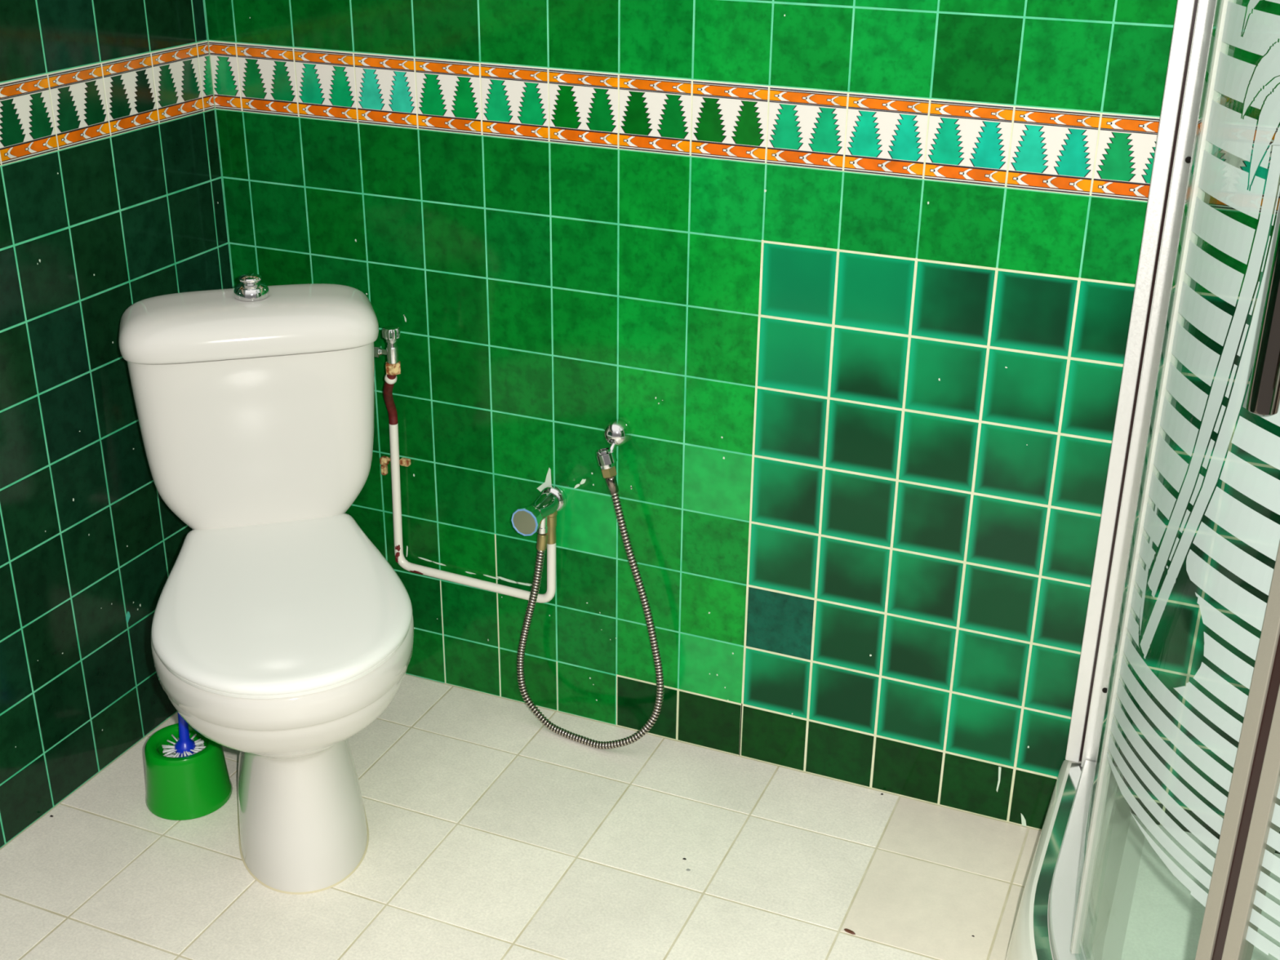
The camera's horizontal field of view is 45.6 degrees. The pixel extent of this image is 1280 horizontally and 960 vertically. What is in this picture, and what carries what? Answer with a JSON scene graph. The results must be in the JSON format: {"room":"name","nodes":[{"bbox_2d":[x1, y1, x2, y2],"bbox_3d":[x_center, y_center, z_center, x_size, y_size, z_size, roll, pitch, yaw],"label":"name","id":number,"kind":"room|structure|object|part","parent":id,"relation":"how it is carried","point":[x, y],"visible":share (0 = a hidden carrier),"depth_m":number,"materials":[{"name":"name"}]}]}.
{"room":"bathroom","nodes":[
{"label":"bathroom","id":0,"kind":"room"},
{"bbox_2d":[0,0,232,848],"bbox_3d":[-1.147,-0.024,1.599,0.101,1.669,2.368,10,26,21],"label":"wall","id":1,"kind":"structure","parent":0,"point":[112,194],"depth_m":2.26,"materials":[{"name":"green tile"}]},
{"bbox_2d":[0,673,1041,959],"bbox_3d":[-0.080,0.943,1.482,2.472,0.080,2.450,10,26,21],"label":"floor","id":2,"kind":"structure","parent":0,"point":[495,833],"depth_m":2.23,"materials":[{"name":"tile"}]},
{"bbox_2d":[144,723,232,820],"bbox_3d":[-0.703,0.446,2.355,0.131,0.102,0.131,10,26,21],"label":"brush holder","id":3,"kind":"object","parent":2,"relation":"on","point":[197,784],"visible":0.89,"depth_m":2.31,"materials":[{"name":"green plastic"}]},
{"bbox_2d":[161,712,205,757],"bbox_3d":[-0.702,0.344,2.309,0.068,0.268,0.068,10,26,21],"label":"toilet brush","id":4,"kind":"object","parent":3,"relation":"in","point":[184,746],"visible":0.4,"depth_m":2.33,"materials":[{"name":"blue plastic"}]},
{"bbox_3d":[-0.698,0.344,2.309,0.033,0.268,0.032,10,26,21],"label":"handle","id":5,"kind":"part","parent":4,"relation":"part of","materials":[{"name":"blue plastic"}]},
{"bbox_2d":[118,273,413,894],"bbox_3d":[-0.517,0.150,2.178,0.368,0.790,0.624,-6,25,-15],"label":"toilet","id":6,"kind":"object","parent":2,"relation":"on","point":[281,632],"visible":1,"depth_m":2.17,"materials":[{"name":"white ceramic"}]},
{"bbox_3d":[-0.574,-0.238,2.235,0.368,0.064,0.185,-6,25,-15],"label":"cistern lid","id":7,"kind":"part","parent":6,"relation":"part of","materials":[{"name":"white ceramic"}]},
{"bbox_3d":[-0.568,-0.283,2.220,0.051,0.033,0.051,-6,25,-15],"label":"flush knob","id":8,"kind":"part","parent":6,"relation":"part of","materials":[{"name":"silver metal"}]},
{"bbox_3d":[-0.499,0.162,2.116,0.346,0.016,0.495,-6,25,-15],"label":"lid","id":9,"kind":"part","parent":6,"relation":"part of","materials":[{"name":"white plastic"}]},
{"bbox_3d":[-0.516,0.336,2.248,0.354,0.394,0.584,-6,25,-15],"label":"bowl","id":10,"kind":"part","parent":6,"relation":"part of","materials":[{"name":"white ceramic"}]},
{"bbox_3d":[-0.499,0.173,2.121,0.341,0.008,0.490,-6,25,-15],"label":"seat","id":11,"kind":"part","parent":6,"relation":"part of","materials":[{"name":"white plastic"}]},
{"bbox_2d":[844,928,855,934],"bbox_3d":[0.290,0.624,2.103,0.018,0.002,0.005,16,28,30],"label":"scrap","id":12,"kind":"object","parent":2,"relation":"on","point":[848,931],"visible":1,"depth_m":2.10,"materials":[{"name":"brown"}]},
{"bbox_2d":[1005,760,1279,959],"bbox_3d":[0.840,0.699,1.770,0.856,0.149,0.856,10,26,21],"label":"shower tray","id":13,"kind":"object","parent":2,"relation":"on","point":[1132,906],"visible":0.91,"depth_m":2.04,"materials":[{"name":"white plastic"}]},
{"bbox_2d":[1048,0,1233,959],"bbox_3d":[0.718,-0.175,1.332,0.380,1.800,1.168,-9,26,-21],"label":"shower door frame","id":14,"kind":"structure","parent":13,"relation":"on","point":[1196,45],"depth_m":1.92,"materials":[{"name":"white metal"}]},
{"bbox_3d":[0.715,0.649,1.674,0.373,0.016,1.123,-9,26,-21],"label":"rail","id":15,"kind":"part","parent":14,"relation":"part of","materials":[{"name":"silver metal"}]},
{"bbox_3d":[0.665,-0.399,1.857,0.022,1.780,0.034,10,26,21],"label":"post","id":16,"kind":"part","parent":14,"relation":"part of","materials":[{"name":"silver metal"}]},
{"bbox_2d":[1106,0,1279,959],"bbox_3d":[0.525,-0.163,1.338,0.074,1.702,0.259,-5,25,-13],"label":"shower door","id":17,"kind":"structure","parent":14,"relation":"attached to","point":[1234,135],"depth_m":1.41,"materials":[{"name":"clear glass"}]},
{"bbox_3d":[0.525,-0.239,1.199,0.026,0.398,0.026,10,26,21],"label":"handle","id":18,"kind":"part","parent":17,"relation":"part of","materials":[{"name":"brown metal"}]},
{"bbox_2d":[1221,684,1279,959],"bbox_3d":[0.662,-0.077,1.149,0.242,1.702,0.077,16,29,31],"label":"shower door","id":19,"kind":"structure","parent":14,"relation":"attached to","point":[1259,860],"depth_m":1.43,"materials":[{"name":"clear glass"}]},
{"bbox_3d":[0.661,-0.072,1.137,0.019,1.700,0.232,-20,31,-38],"label":"glass pane","id":20,"kind":"part","parent":19,"relation":"part of","materials":[{"name":"grey glass"}]},
{"bbox_2d":[203,0,1279,853],"bbox_3d":[0.342,-0.255,2.151,2.372,1.669,0.101,10,26,21],"label":"wall","id":21,"kind":"structure","parent":0,"point":[851,283],"depth_m":2.23,"materials":[{"name":"green tile"}]},
{"bbox_2d":[379,373,555,603],"bbox_3d":[-0.301,0.010,2.446,0.326,0.407,0.105,10,26,21],"label":"pipe","id":22,"kind":"object","parent":21,"relation":"attached to","point":[390,380],"visible":0.98,"depth_m":2.53,"materials":[{"name":"white plastic"}]},
{"bbox_2d":[373,325,400,375],"bbox_3d":[-0.390,-0.200,2.338,0.048,0.074,0.028,10,26,21],"label":"valve","id":23,"kind":"object","parent":22,"relation":"attached to","point":[391,334],"visible":0.98,"depth_m":2.33,"materials":[{"name":"silver metal"}]},
{"bbox_2d":[378,347,386,355],"bbox_3d":[-0.393,-0.197,2.339,0.014,0.013,0.012,6,25,13],"label":"outlet","id":24,"kind":"object","parent":23,"relation":"attached to","point":[382,351],"depth_m":2.34,"materials":[{"name":"silver metal"}]},
{"bbox_3d":[-0.380,-0.224,2.324,0.028,0.018,0.027,10,26,21],"label":"knob","id":25,"kind":"part","parent":23,"relation":"part of","materials":[{"name":"silver metal"}]},
{"bbox_2d":[511,485,566,544],"bbox_3d":[-0.159,0.070,2.410,0.049,0.095,0.100,10,26,21],"label":"tap","id":26,"kind":"object","parent":21,"relation":"attached to","point":[540,516],"visible":0.99,"depth_m":2.40,"materials":[{"name":"silver metal"}]},
{"bbox_3d":[-0.173,0.060,2.373,0.045,0.045,0.028,10,26,21],"label":"knob","id":27,"kind":"part","parent":26,"relation":"part of","materials":[{"name":"silver metal"}]},
{"bbox_2d":[537,516,547,533],"bbox_3d":[-0.155,0.068,2.410,0.018,0.031,0.017,10,26,21],"label":"outlet","id":28,"kind":"object","parent":26,"relation":"attached to","point":[543,529],"depth_m":2.41,"materials":[{"name":"silver metal"}]},
{"bbox_2d":[546,510,557,544],"bbox_3d":[-0.144,0.070,2.445,0.022,0.066,0.022,10,26,21],"label":"socket","id":29,"kind":"object","parent":26,"relation":"attached to","point":[552,518],"depth_m":2.44,"materials":[{"name":"gold metal"}]},
{"bbox_2d":[595,418,631,466],"bbox_3d":[-0.043,-0.056,2.327,0.042,0.064,0.054,10,26,21],"label":"hook","id":30,"kind":"object","parent":21,"relation":"attached to","point":[616,433],"visible":1,"depth_m":2.32,"materials":[{"name":"silver metal"}]},
{"bbox_2d":[516,447,664,749],"bbox_3d":[-0.084,0.191,2.425,0.264,0.522,0.055,10,26,21],"label":"shower hose","id":31,"kind":"object","parent":30,"relation":"hanging from","point":[609,472],"visible":1,"depth_m":2.44,"materials":[{"name":"silver metal"}]},
{"bbox_3d":[-0.042,-0.048,2.328,0.011,0.020,0.023,10,26,21],"label":"arm","id":32,"kind":"part","parent":30,"relation":"part of","materials":[{"name":"silver metal"}]}
]}

